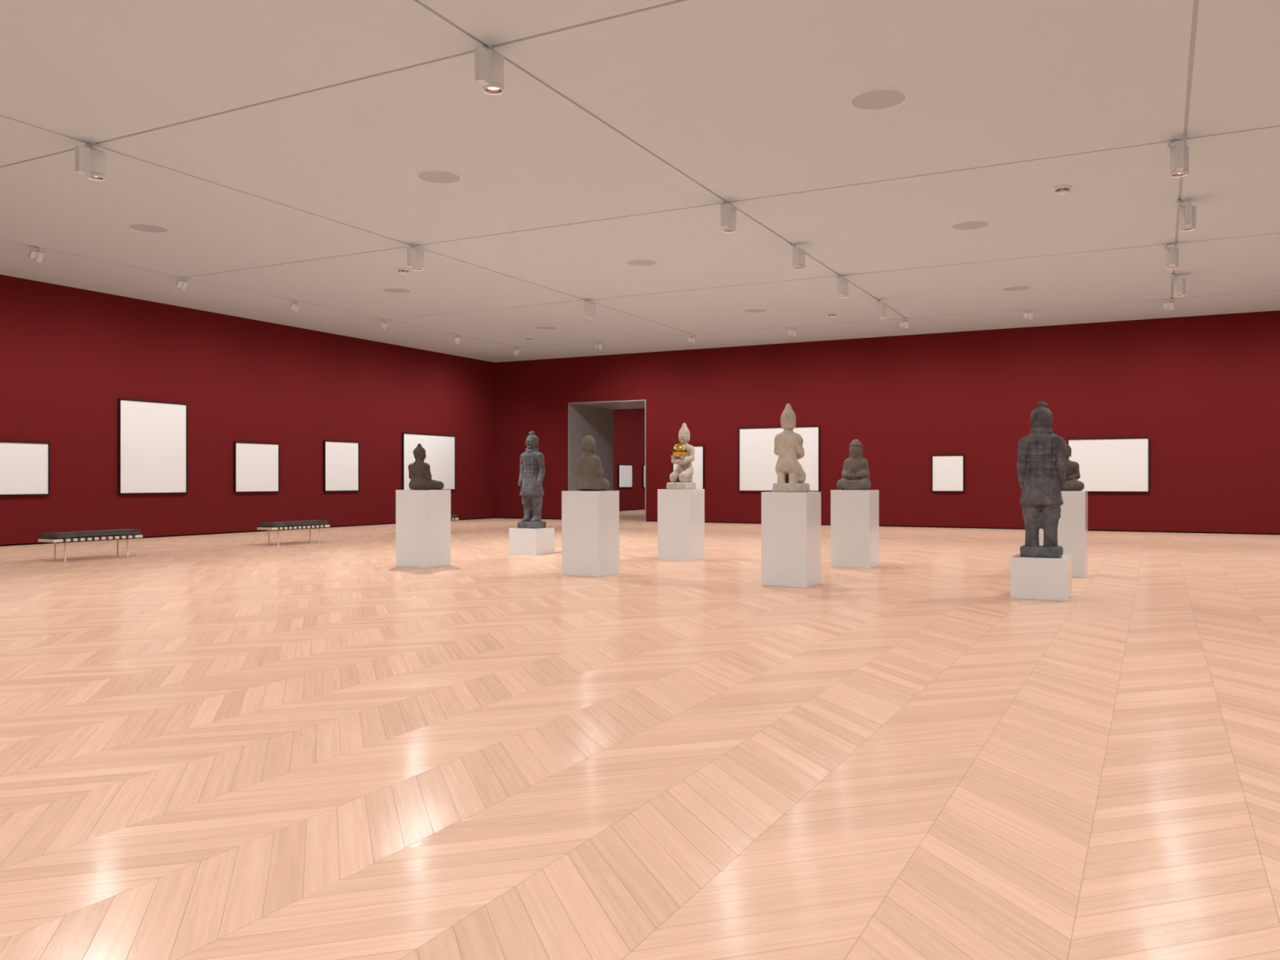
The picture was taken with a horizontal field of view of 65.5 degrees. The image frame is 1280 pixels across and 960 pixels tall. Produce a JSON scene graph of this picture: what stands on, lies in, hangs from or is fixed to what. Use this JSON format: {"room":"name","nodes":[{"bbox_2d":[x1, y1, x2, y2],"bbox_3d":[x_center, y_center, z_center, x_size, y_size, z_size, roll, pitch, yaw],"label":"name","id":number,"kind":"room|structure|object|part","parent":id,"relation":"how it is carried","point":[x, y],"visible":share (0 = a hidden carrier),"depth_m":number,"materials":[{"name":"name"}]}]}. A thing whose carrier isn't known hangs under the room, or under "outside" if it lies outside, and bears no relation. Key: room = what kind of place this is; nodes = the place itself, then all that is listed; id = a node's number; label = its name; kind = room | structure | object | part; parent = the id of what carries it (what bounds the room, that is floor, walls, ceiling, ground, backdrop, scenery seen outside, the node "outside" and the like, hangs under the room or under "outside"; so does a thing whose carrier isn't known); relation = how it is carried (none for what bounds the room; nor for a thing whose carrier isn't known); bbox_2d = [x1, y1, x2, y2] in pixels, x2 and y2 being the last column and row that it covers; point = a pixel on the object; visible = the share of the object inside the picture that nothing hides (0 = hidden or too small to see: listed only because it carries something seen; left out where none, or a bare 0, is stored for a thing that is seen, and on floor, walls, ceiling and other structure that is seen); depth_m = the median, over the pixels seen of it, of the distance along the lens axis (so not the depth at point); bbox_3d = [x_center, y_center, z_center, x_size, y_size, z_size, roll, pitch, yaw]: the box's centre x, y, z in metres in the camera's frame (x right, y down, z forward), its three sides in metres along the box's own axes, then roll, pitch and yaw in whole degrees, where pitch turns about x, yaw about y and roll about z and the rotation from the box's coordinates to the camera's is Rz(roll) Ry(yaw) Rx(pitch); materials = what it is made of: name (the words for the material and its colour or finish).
{"room":"museum","nodes":[
{"label":"museum","id":0,"kind":"room"},
{"bbox_2d":[0,274,644,545],"bbox_3d":[-8.241,-1.471,26.577,0.300,5.442,53.000,0,0,27],"label":"wall","id":1,"kind":"structure","parent":0,"point":[68,354],"depth_m":23.26,"materials":[{"name":"red paint"}]},
{"bbox_2d":[0,440,49,495],"bbox_3d":[-11.876,-0.226,19.180,0.054,1.038,1.000,0,0,27],"label":"framed picture","id":2,"kind":"object","parent":1,"relation":"attached to","point":[24,466],"visible":1,"depth_m":19.19,"materials":[{"name":"white paper"}]},
{"bbox_2d":[117,398,187,494],"bbox_3d":[-10.582,-0.713,21.674,0.054,2.015,1.660,0,0,27],"label":"framed picture","id":3,"kind":"object","parent":1,"relation":"attached to","point":[153,436],"visible":1,"depth_m":21.63,"materials":[{"name":"black wood"}]},
{"bbox_2d":[0,517,494,546],"bbox_3d":[-12.552,1.236,17.931,0.006,0.028,33.680,0,0,27],"label":"baseboard","id":4,"kind":"structure","parent":1,"relation":"attached to","point":[483,517],"depth_m":22.91,"materials":[{"name":"black"}]},
{"bbox_2d":[233,441,279,493],"bbox_3d":[-9.291,-0.311,24.165,0.054,1.212,1.350,0,0,27],"label":"framed picture","id":5,"kind":"object","parent":1,"relation":"attached to","point":[256,465],"visible":1,"depth_m":24.14,"materials":[{"name":"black wood"}]},
{"bbox_2d":[323,440,359,491],"bbox_3d":[-7.991,-0.375,26.672,0.054,1.350,1.280,0,0,27],"label":"framed picture","id":6,"kind":"object","parent":1,"relation":"attached to","point":[340,458],"visible":1,"depth_m":26.63,"materials":[{"name":"black wood"}]},
{"bbox_2d":[401,432,455,489],"bbox_3d":[-6.315,-0.540,29.904,0.054,1.680,2.420,0,0,27],"label":"framed picture","id":7,"kind":"object","parent":1,"relation":"attached to","point":[440,450],"visible":0.75,"depth_m":30.09,"materials":[{"name":"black wood"}]},
{"bbox_2d":[617,464,632,488],"bbox_3d":[-0.598,-0.172,40.930,0.054,0.955,1.200,0,0,27],"label":"framed picture","id":8,"kind":"object","parent":1,"relation":"attached to","point":[624,471],"visible":1,"depth_m":40.87,"materials":[{"name":"black wood"}]},
{"bbox_2d":[642,464,644,487],"bbox_3d":[0.406,-0.175,42.865,0.054,0.970,1.200,0,0,27],"label":"framed picture","id":9,"kind":"object","parent":1,"relation":"attached to","point":[643,465],"visible":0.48,"depth_m":42.33,"materials":[{"name":"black wood"}]},
{"bbox_2d":[517,431,546,528],"bbox_3d":[-1.851,-0.016,17.045,0.505,1.660,0.306,0,0,27],"label":"statue","id":10,"kind":"object","parent":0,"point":[532,470],"visible":1,"depth_m":16.95,"materials":[{"name":"grey stone"}]},
{"bbox_2d":[0,509,1279,959],"bbox_3d":[4.305,1.350,19.902,28.720,0.200,53.300,0,0,27],"label":"floor","id":11,"kind":"structure","parent":0,"point":[228,746],"depth_m":4.54,"materials":[{"name":"beige wood"}]},
{"bbox_2d":[37,528,142,561],"bbox_3d":[-8.716,1.029,15.841,0.409,0.441,1.500,0,0,27],"label":"bench","id":12,"kind":"object","parent":11,"relation":"on","point":[119,534],"visible":1,"depth_m":15.64,"materials":[{"name":"black leather"}]},
{"bbox_3d":[-9.069,1.095,15.432,0.036,0.310,0.036,0,0,27],"label":"leg","id":13,"kind":"part","parent":12,"relation":"part of","materials":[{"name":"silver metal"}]},
{"bbox_3d":[-8.847,1.095,15.317,0.036,0.310,0.036,0,0,27],"label":"leg","id":14,"kind":"part","parent":12,"relation":"part of","materials":[{"name":"silver metal"}]},
{"bbox_3d":[-8.716,0.922,15.841,0.400,0.045,1.500,0,0,27],"label":"frame","id":15,"kind":"part","parent":12,"relation":"part of","materials":[{"name":"beige"}]},
{"bbox_2d":[40,528,141,539],"bbox_3d":[-8.716,0.852,15.841,0.370,0.087,1.460,0,0,27],"label":"cushion","id":16,"kind":"object","parent":12,"relation":"on","point":[119,534],"depth_m":15.72,"materials":[{"name":"black leather"}]},
{"bbox_3d":[-8.586,1.095,16.364,0.036,0.310,0.036,0,0,27],"label":"leg","id":17,"kind":"part","parent":12,"relation":"part of","materials":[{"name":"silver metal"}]},
{"bbox_3d":[-8.364,1.095,16.249,0.036,0.310,0.036,0,0,27],"label":"leg","id":18,"kind":"part","parent":12,"relation":"part of","materials":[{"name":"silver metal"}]},
{"bbox_2d":[257,520,329,545],"bbox_3d":[-6.796,1.029,19.587,0.409,0.441,1.500,0,0,27],"label":"bench","id":19,"kind":"object","parent":11,"relation":"on","point":[309,524],"visible":1,"depth_m":19.34,"materials":[{"name":"black leather"}]},
{"bbox_3d":[-6.927,1.095,19.064,0.036,0.310,0.036,0,0,27],"label":"leg","id":20,"kind":"part","parent":19,"relation":"part of","materials":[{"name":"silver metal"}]},
{"bbox_3d":[-6.796,0.922,19.587,0.400,0.045,1.500,0,0,27],"label":"frame","id":21,"kind":"part","parent":19,"relation":"part of","materials":[{"name":"beige"}]},
{"bbox_2d":[258,520,328,527],"bbox_3d":[-6.796,0.852,19.587,0.370,0.087,1.460,0,0,27],"label":"cushion","id":22,"kind":"object","parent":19,"relation":"on","point":[308,523],"depth_m":19.45,"materials":[{"name":"black leather"}]},
{"bbox_3d":[-6.665,1.095,20.111,0.036,0.310,0.036,0,0,27],"label":"leg","id":23,"kind":"part","parent":19,"relation":"part of","materials":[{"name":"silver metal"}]},
{"bbox_3d":[-6.444,1.095,19.996,0.036,0.310,0.036,0,0,27],"label":"leg","id":24,"kind":"part","parent":19,"relation":"part of","materials":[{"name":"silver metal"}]},
{"bbox_2d":[395,489,450,568],"bbox_3d":[-3.159,0.695,14.524,0.560,1.110,0.560,0,0,27],"label":"pedestal","id":25,"kind":"object","parent":11,"relation":"on","point":[423,517],"visible":0.98,"depth_m":14.30,"materials":[{"name":"white paint"}]},
{"bbox_2d":[408,443,444,489],"bbox_3d":[-3.166,-0.198,14.509,0.522,0.675,0.413,0,0,27],"label":"seated statue","id":26,"kind":"object","parent":25,"relation":"on","point":[420,473],"visible":0.98,"depth_m":14.36,"materials":[{"name":"brown stone"}]},
{"bbox_2d":[450,514,458,533],"bbox_3d":[-4.867,1.029,23.307,0.409,0.441,1.500,0,0,27],"label":"bench","id":27,"kind":"object","parent":11,"relation":"on","point":[453,517],"visible":0.14,"depth_m":23.72,"materials":[{"name":"black leather"}]},
{"bbox_2d":[450,514,457,518],"bbox_3d":[-4.867,0.852,23.307,0.370,0.087,1.460,0,0,27],"label":"cushion","id":28,"kind":"object","parent":27,"relation":"on","point":[452,516],"depth_m":23.72,"materials":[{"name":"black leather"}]},
{"bbox_2d":[509,527,554,555],"bbox_3d":[-1.851,1.032,17.046,0.560,0.435,0.560,0,0,27],"label":"plinth","id":29,"kind":"object","parent":11,"relation":"on","point":[531,541],"visible":0.86,"depth_m":16.83,"materials":[{"name":"white paint"}]},
{"bbox_2d":[561,490,619,577],"bbox_3d":[-0.655,0.695,13.226,0.560,1.110,0.560,0,0,27],"label":"pedestal","id":30,"kind":"object","parent":11,"relation":"on","point":[590,519],"visible":0.98,"depth_m":13.01,"materials":[{"name":"white paint"}]},
{"bbox_2d":[575,435,609,490],"bbox_3d":[-0.662,-0.229,13.212,0.496,0.739,0.328,0,0,27],"label":"monk statue","id":31,"kind":"object","parent":30,"relation":"on","point":[589,473],"visible":0.97,"depth_m":13.09,"materials":[{"name":"grey stone"}]},
{"bbox_2d":[581,435,595,453],"bbox_3d":[-0.678,-0.458,13.180,0.204,0.281,0.196,0,0,27],"label":"statue head","id":32,"kind":"object","parent":31,"relation":"attached to","point":[588,444],"depth_m":13.11,"materials":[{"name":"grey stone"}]},
{"bbox_2d":[657,488,704,561],"bbox_3d":[0.652,0.695,15.747,0.560,1.110,0.560,0,0,27],"label":"pedestal","id":33,"kind":"object","parent":11,"relation":"on","point":[681,512],"visible":0.98,"depth_m":15.52,"materials":[{"name":"white paint"}]},
{"bbox_2d":[666,422,696,488],"bbox_3d":[0.662,-0.388,15.767,0.373,1.056,0.442,0,0,27],"label":"statue","id":34,"kind":"object","parent":33,"relation":"on","point":[681,477],"visible":0.95,"depth_m":15.70,"materials":[{"name":"beige stone"}]},
{"bbox_2d":[671,443,687,457],"bbox_3d":[0.625,-0.460,15.694,0.238,0.238,0.238,0,0,27],"label":"ball","id":35,"kind":"object","parent":34,"relation":"attached to","point":[679,449],"visible":0.98,"depth_m":15.61,"materials":[{"name":"gold metal"}]},
{"bbox_2d":[761,491,821,587],"bbox_3d":[1.817,0.695,11.944,0.560,1.110,0.560,0,0,27],"label":"pedestal","id":36,"kind":"object","parent":11,"relation":"on","point":[791,522],"visible":0.88,"depth_m":11.71,"materials":[{"name":"white paint"}]},
{"bbox_2d":[772,403,809,492],"bbox_3d":[1.807,-0.388,11.925,0.373,1.056,0.442,0,0,27],"label":"statue","id":37,"kind":"object","parent":36,"relation":"on","point":[791,477],"visible":1,"depth_m":11.76,"materials":[{"name":"beige stone"}]},
{"bbox_2d":[831,489,879,568],"bbox_3d":[3.125,0.695,14.465,0.560,1.110,0.560,0,0,27],"label":"pedestal","id":38,"kind":"object","parent":11,"relation":"on","point":[855,513],"visible":0.98,"depth_m":14.23,"materials":[{"name":"white paint"}]},
{"bbox_2d":[836,439,871,489],"bbox_3d":[3.132,-0.229,14.480,0.496,0.739,0.328,0,0,27],"label":"monk statue","id":39,"kind":"object","parent":38,"relation":"on","point":[855,473],"visible":0.97,"depth_m":14.41,"materials":[{"name":"grey stone"}]},
{"bbox_2d":[848,439,862,457],"bbox_3d":[3.148,-0.458,14.512,0.204,0.281,0.196,0,0,27],"label":"statue head","id":40,"kind":"object","parent":39,"relation":"attached to","point":[855,447],"depth_m":14.44,"materials":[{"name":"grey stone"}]},
{"bbox_2d":[1010,554,1071,601],"bbox_3d":[4.299,1.032,10.658,0.560,0.435,0.560,0,0,27],"label":"plinth","id":41,"kind":"object","parent":11,"relation":"on","point":[1036,578],"visible":0.96,"depth_m":10.41,"materials":[{"name":"white paint"}]},
{"bbox_2d":[1016,401,1066,557],"bbox_3d":[4.299,-0.016,10.658,0.505,1.660,0.306,0,0,27],"label":"statue","id":42,"kind":"object","parent":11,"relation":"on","point":[1041,464],"visible":1,"depth_m":10.56,"materials":[{"name":"grey stone"}]},
{"bbox_2d":[1039,490,1088,577],"bbox_3d":[5.606,0.695,13.179,0.560,1.110,0.560,0,0,27],"label":"pedestal","id":43,"kind":"object","parent":11,"relation":"on","point":[1073,525],"visible":0.56,"depth_m":12.87,"materials":[{"name":"white paint"}]},
{"bbox_2d":[1060,440,1084,491],"bbox_3d":[5.614,-0.198,13.194,0.522,0.675,0.413,0,0,27],"label":"seated statue","id":44,"kind":"object","parent":43,"relation":"on","point":[1073,473],"visible":0.44,"depth_m":13.14,"materials":[{"name":"brown stone"}]},
{"bbox_2d":[0,0,1279,362],"bbox_3d":[-0.073,-3.903,11.460,28.120,0.022,33.680,0,0,27],"label":"ceiling","id":45,"kind":"structure","parent":0,"point":[280,146],"depth_m":12.08,"materials":[{"name":"white paint"}]},
{"bbox_2d":[28,246,44,262],"bbox_3d":[-10.072,-3.769,16.605,0.181,0.247,0.208,0,0,27],"label":"wall spotlight","id":46,"kind":"object","parent":45,"relation":"attached to","point":[37,255],"visible":1,"depth_m":16.59,"materials":[{"name":"white metal"}]},
{"bbox_2d":[75,142,105,181],"bbox_3d":[-6.302,-3.688,11.429,0.234,0.409,0.314,0,0,0],"label":"ceiling spotlight","id":47,"kind":"object","parent":45,"relation":"attached to","point":[90,161],"visible":1,"depth_m":11.40,"materials":[{"name":"white metal"}]},
{"bbox_2d":[126,222,169,233],"bbox_3d":[-7.583,-3.886,15.354,0.596,0.012,0.596,0,0,27],"label":"loudspeaker","id":48,"kind":"object","parent":45,"relation":"attached to","point":[140,227],"visible":1,"depth_m":15.35,"materials":[{"name":"white plastic"}]},
{"bbox_2d":[128,224,167,232],"bbox_3d":[-7.583,-3.889,15.354,0.536,0.003,0.536,0,0,27],"label":"grille","id":49,"kind":"object","parent":48,"relation":"attached to","point":[140,228],"depth_m":15.35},
{"bbox_2d":[175,277,187,290],"bbox_3d":[-8.788,-3.769,19.081,0.181,0.247,0.208,0,0,27],"label":"wall spotlight","id":50,"kind":"object","parent":45,"relation":"attached to","point":[182,285],"visible":1,"depth_m":19.07,"materials":[{"name":"white metal"}]},
{"bbox_2d":[289,300,300,312],"bbox_3d":[-7.490,-3.769,21.585,0.181,0.247,0.208,0,0,27],"label":"wall spotlight","id":51,"kind":"object","parent":45,"relation":"attached to","point":[295,307],"visible":1,"depth_m":21.57,"materials":[{"name":"white metal"}]},
{"bbox_2d":[378,319,387,329],"bbox_3d":[-6.206,-3.769,24.062,0.181,0.247,0.208,0,0,27],"label":"wall spotlight","id":52,"kind":"object","parent":45,"relation":"attached to","point":[384,325],"visible":1,"depth_m":24.04,"materials":[{"name":"white metal"}]},
{"bbox_2d":[382,287,411,293],"bbox_3d":[-4.978,-3.886,20.379,0.596,0.012,0.596,0,0,27],"label":"loudspeaker","id":53,"kind":"object","parent":45,"relation":"attached to","point":[391,290],"visible":1,"depth_m":20.36,"materials":[{"name":"white plastic"}]},
{"bbox_2d":[397,267,409,274],"bbox_3d":[-4.355,-3.850,18.344,0.234,0.084,0.234,0,0,27],"label":"smoke detector","id":54,"kind":"object","parent":45,"relation":"attached to","point":[401,270],"visible":1,"depth_m":18.27,"materials":[{"name":"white plastic"}]},
{"bbox_2d":[407,244,423,271],"bbox_3d":[-3.693,-3.688,16.395,0.234,0.409,0.314,0,0,0],"label":"ceiling spotlight","id":55,"kind":"object","parent":45,"relation":"attached to","point":[415,256],"visible":1,"depth_m":16.36,"materials":[{"name":"white metal"}]},
{"bbox_2d":[415,168,462,184],"bbox_3d":[-2.574,-3.886,12.757,0.596,0.012,0.596,0,0,27],"label":"loudspeaker","id":56,"kind":"object","parent":45,"relation":"attached to","point":[433,175],"visible":1,"depth_m":12.75,"materials":[{"name":"white plastic"}]},
{"bbox_2d":[453,334,461,344],"bbox_3d":[-4.894,-3.769,26.592,0.181,0.247,0.208,0,0,27],"label":"wall spotlight","id":57,"kind":"object","parent":45,"relation":"attached to","point":[456,340],"visible":1,"depth_m":26.57,"materials":[{"name":"white metal"}]},
{"bbox_2d":[474,45,503,95],"bbox_3d":[-1.335,-3.688,8.853,0.234,0.409,0.314,0,0,0],"label":"ceiling spotlight","id":58,"kind":"object","parent":45,"relation":"attached to","point":[488,65],"visible":1,"depth_m":8.82,"materials":[{"name":"white metal"}]},
{"bbox_2d":[512,346,519,355],"bbox_3d":[-3.619,-3.769,29.051,0.181,0.247,0.208,0,0,27],"label":"wall spotlight","id":59,"kind":"object","parent":45,"relation":"attached to","point":[516,351],"visible":1,"depth_m":29.03,"materials":[{"name":"white metal"}]},
{"bbox_2d":[525,337,534,341],"bbox_3d":[-2.991,-3.850,27.144,0.234,0.084,0.234,0,0,27],"label":"smoke detector","id":60,"kind":"object","parent":45,"relation":"attached to","point":[529,339],"visible":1,"depth_m":27.07,"materials":[{"name":"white plastic"}]},
{"bbox_2d":[534,325,558,329],"bbox_3d":[-2.386,-3.886,25.377,0.596,0.012,0.596,0,0,27],"label":"loudspeaker","id":61,"kind":"object","parent":45,"relation":"attached to","point":[540,327],"visible":1,"depth_m":25.37,"materials":[{"name":"white plastic"}]},
{"bbox_2d":[583,299,595,319],"bbox_3d":[-1.084,-3.688,21.384,0.234,0.409,0.314,0,0,0],"label":"ceiling spotlight","id":62,"kind":"object","parent":45,"relation":"attached to","point":[588,308],"visible":1,"depth_m":21.35,"materials":[{"name":"white metal"}]},
{"bbox_2d":[594,341,602,350],"bbox_3d":[-1.154,-3.769,27.853,0.208,0.247,0.181,0,0,27],"label":"wall spotlight","id":63,"kind":"object","parent":45,"relation":"attached to","point":[599,346],"visible":1,"depth_m":27.81,"materials":[{"name":"white metal"}]},
{"bbox_2d":[624,258,657,266],"bbox_3d":[0.027,-3.886,17.772,0.596,0.012,0.596,0,0,27],"label":"loudspeaker","id":64,"kind":"object","parent":45,"relation":"attached to","point":[634,262],"visible":1,"depth_m":17.76,"materials":[{"name":"white plastic"}]},
{"bbox_2d":[687,333,696,343],"bbox_3d":[1.385,-3.769,26.537,0.208,0.247,0.181,0,0,27],"label":"wall spotlight","id":65,"kind":"object","parent":45,"relation":"attached to","point":[692,339],"visible":1,"depth_m":26.49,"materials":[{"name":"white metal"}]},
{"bbox_2d":[719,201,736,232],"bbox_3d":[1.230,-3.688,13.854,0.234,0.409,0.314,0,0,0],"label":"ceiling spotlight","id":66,"kind":"object","parent":45,"relation":"attached to","point":[728,214],"visible":1,"depth_m":13.82,"materials":[{"name":"white metal"}]},
{"bbox_2d":[742,307,768,312],"bbox_3d":[2.633,-3.886,22.797,0.596,0.012,0.596,0,0,27],"label":"loudspeaker","id":67,"kind":"object","parent":45,"relation":"attached to","point":[755,309],"visible":1,"depth_m":22.80,"materials":[{"name":"white plastic"}]},
{"bbox_2d":[787,326,796,336],"bbox_3d":[3.862,-3.769,25.252,0.208,0.247,0.181,0,0,27],"label":"wall spotlight","id":68,"kind":"object","parent":45,"relation":"attached to","point":[793,331],"visible":1,"depth_m":25.20,"materials":[{"name":"white metal"}]},
{"bbox_2d":[790,244,804,270],"bbox_3d":[2.602,-3.688,16.342,0.234,0.409,0.314,0,0,0],"label":"ceiling spotlight","id":69,"kind":"object","parent":45,"relation":"attached to","point":[798,255],"visible":1,"depth_m":16.31,"materials":[{"name":"white metal"}]},
{"bbox_2d":[826,312,836,317],"bbox_3d":[4.474,-3.850,23.194,0.234,0.084,0.234,0,0,27],"label":"smoke detector","id":70,"kind":"object","parent":45,"relation":"attached to","point":[829,314],"visible":1,"depth_m":23.12,"materials":[{"name":"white plastic"}]},
{"bbox_2d":[835,275,848,297],"bbox_3d":[3.839,-3.688,18.843,0.234,0.409,0.314,0,0,0],"label":"ceiling spotlight","id":71,"kind":"object","parent":45,"relation":"attached to","point":[842,284],"visible":1,"depth_m":18.81,"materials":[{"name":"white metal"}]},
{"bbox_2d":[848,87,908,110],"bbox_3d":[2.433,-3.886,10.160,0.596,0.012,0.596,0,0,27],"label":"loudspeaker","id":72,"kind":"object","parent":45,"relation":"attached to","point":[881,98],"visible":1,"depth_m":10.15,"materials":[{"name":"white plastic"}]},
{"bbox_2d":[875,298,886,318],"bbox_3d":[5.170,-3.688,21.295,0.234,0.409,0.314,0,0,0],"label":"ceiling spotlight","id":73,"kind":"object","parent":45,"relation":"attached to","point":[882,307],"visible":1,"depth_m":21.26,"materials":[{"name":"white metal"}]},
{"bbox_2d":[899,318,909,328],"bbox_3d":[6.365,-3.769,23.954,0.208,0.247,0.181,0,0,27],"label":"wall spotlight","id":74,"kind":"object","parent":45,"relation":"attached to","point":[905,323],"visible":1,"depth_m":23.91,"materials":[{"name":"white metal"}]},
{"bbox_2d":[949,219,991,230],"bbox_3d":[5.034,-3.886,15.176,0.596,0.012,0.596,0,0,27],"label":"loudspeaker","id":75,"kind":"object","parent":45,"relation":"attached to","point":[973,224],"visible":1,"depth_m":15.15,"materials":[{"name":"white plastic"}]},
{"bbox_2d":[951,221,988,229],"bbox_3d":[5.034,-3.889,15.176,0.536,0.003,0.536,0,0,27],"label":"grille","id":76,"kind":"object","parent":75,"relation":"attached to","point":[962,224],"depth_m":15.15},
{"bbox_2d":[1000,285,1031,291],"bbox_3d":[7.630,-3.886,20.183,0.596,0.012,0.596,0,0,27],"label":"loudspeaker","id":77,"kind":"object","parent":45,"relation":"attached to","point":[1013,288],"visible":1,"depth_m":20.18,"materials":[{"name":"white plastic"}]},
{"bbox_2d":[1023,308,1033,319],"bbox_3d":[8.851,-3.769,22.665,0.208,0.247,0.181,0,0,27],"label":"wall spotlight","id":78,"kind":"object","parent":45,"relation":"attached to","point":[1029,314],"visible":1,"depth_m":22.63,"materials":[{"name":"white metal"}]},
{"bbox_2d":[1053,185,1071,195],"bbox_3d":[5.614,-3.850,13.231,0.234,0.084,0.234,0,0,27],"label":"smoke detector","id":79,"kind":"object","parent":45,"relation":"attached to","point":[1060,189],"visible":1,"depth_m":13.16,"materials":[{"name":"white plastic"}]},
{"bbox_2d":[1163,297,1174,310],"bbox_3d":[11.354,-3.769,21.368,0.208,0.247,0.181,0,0,27],"label":"wall spotlight","id":80,"kind":"object","parent":45,"relation":"attached to","point":[1170,305],"visible":1,"depth_m":21.33,"materials":[{"name":"white metal"}]},
{"bbox_2d":[1161,243,1178,269],"bbox_3d":[8.731,-3.688,16.306,0.234,0.409,0.314,0,0,0],"label":"ceiling spotlight","id":81,"kind":"object","parent":45,"relation":"attached to","point":[1171,253],"visible":1,"depth_m":16.28,"materials":[{"name":"white metal"}]},
{"bbox_2d":[1164,139,1188,177],"bbox_3d":[6.139,-3.688,11.308,0.234,0.409,0.314,0,0,0],"label":"ceiling spotlight","id":82,"kind":"object","parent":45,"relation":"attached to","point":[1179,153],"visible":1,"depth_m":11.29,"materials":[{"name":"white metal"}]},
{"bbox_2d":[1170,274,1185,296],"bbox_3d":[10.165,-3.688,18.728,0.234,0.409,0.314,0,0,0],"label":"ceiling spotlight","id":83,"kind":"object","parent":45,"relation":"attached to","point":[1179,282],"visible":1,"depth_m":18.71,"materials":[{"name":"white metal"}]},
{"bbox_2d":[1175,200,1195,231],"bbox_3d":[7.601,-3.688,13.783,0.234,0.409,0.314,0,0,0],"label":"ceiling spotlight","id":84,"kind":"object","parent":45,"relation":"attached to","point":[1188,211],"visible":1,"depth_m":13.76,"materials":[{"name":"white metal"}]},
{"bbox_2d":[494,310,1279,533],"bbox_3d":[8.328,-1.471,27.661,28.120,5.442,2.820,0,0,27],"label":"wall","id":85,"kind":"structure","parent":0,"point":[1204,390],"depth_m":26.00,"materials":[{"name":"red paint"}]},
{"bbox_2d":[568,399,646,521],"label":"doorway","id":86,"kind":"structure","parent":85,"relation":"in","point":[593,419],"depth_m":32.40,"materials":[{"name":"grey paint"}]},
{"bbox_2d":[672,445,704,488],"bbox_3d":[1.434,-0.362,29.616,1.020,1.335,0.054,0,0,27],"label":"framed picture","id":87,"kind":"object","parent":85,"relation":"attached to","point":[698,464],"visible":0.47,"depth_m":29.45,"materials":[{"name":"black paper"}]},
{"bbox_2d":[738,426,819,491],"bbox_3d":[3.938,-0.598,28.318,2.411,1.835,0.054,0,0,27],"label":"framed picture","id":88,"kind":"object","parent":85,"relation":"attached to","point":[757,460],"visible":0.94,"depth_m":28.47,"materials":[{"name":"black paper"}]},
{"bbox_2d":[494,517,1279,534],"bbox_3d":[7.681,1.236,26.405,28.114,0.028,0.006,0,0,27],"label":"baseboard","id":89,"kind":"structure","parent":85,"relation":"attached to","point":[495,517],"depth_m":25.55,"materials":[{"name":"black"}]},
{"bbox_2d":[931,454,964,492],"bbox_3d":[8.092,-0.182,26.164,0.833,0.975,0.054,0,0,27],"label":"framed picture","id":90,"kind":"object","parent":85,"relation":"attached to","point":[947,470],"visible":1,"depth_m":26.15,"materials":[{"name":"white paper"}]},
{"bbox_2d":[1067,437,1149,492],"bbox_3d":[11.471,-0.370,24.412,1.821,1.330,0.054,0,0,27],"label":"framed picture","id":91,"kind":"object","parent":85,"relation":"attached to","point":[1116,464],"visible":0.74,"depth_m":24.34,"materials":[{"name":"black wood"}]},
{"bbox_3d":[-0.142,-4.062,11.327,28.720,0.260,33.980,0,0,27],"label":"ceiling slab","id":92,"kind":"structure","parent":0,"visible":0},
{"bbox_2d":[417,0,904,316],"bbox_3d":[-0.066,-3.923,11.445,0.058,0.018,28.118,0,0,27],"label":"trim","id":93,"kind":"structure","parent":92,"relation":"attached to","point":[491,46],"depth_m":10.75,"materials":[{"name":"grey metal"}]},
{"bbox_2d":[1170,0,1198,297],"bbox_3d":[4.920,-3.923,8.860,0.058,0.018,28.118,0,0,27],"label":"trim","id":94,"kind":"structure","parent":92,"relation":"attached to","point":[1195,8],"depth_m":10.07,"materials":[{"name":"grey metal"}]}
]}

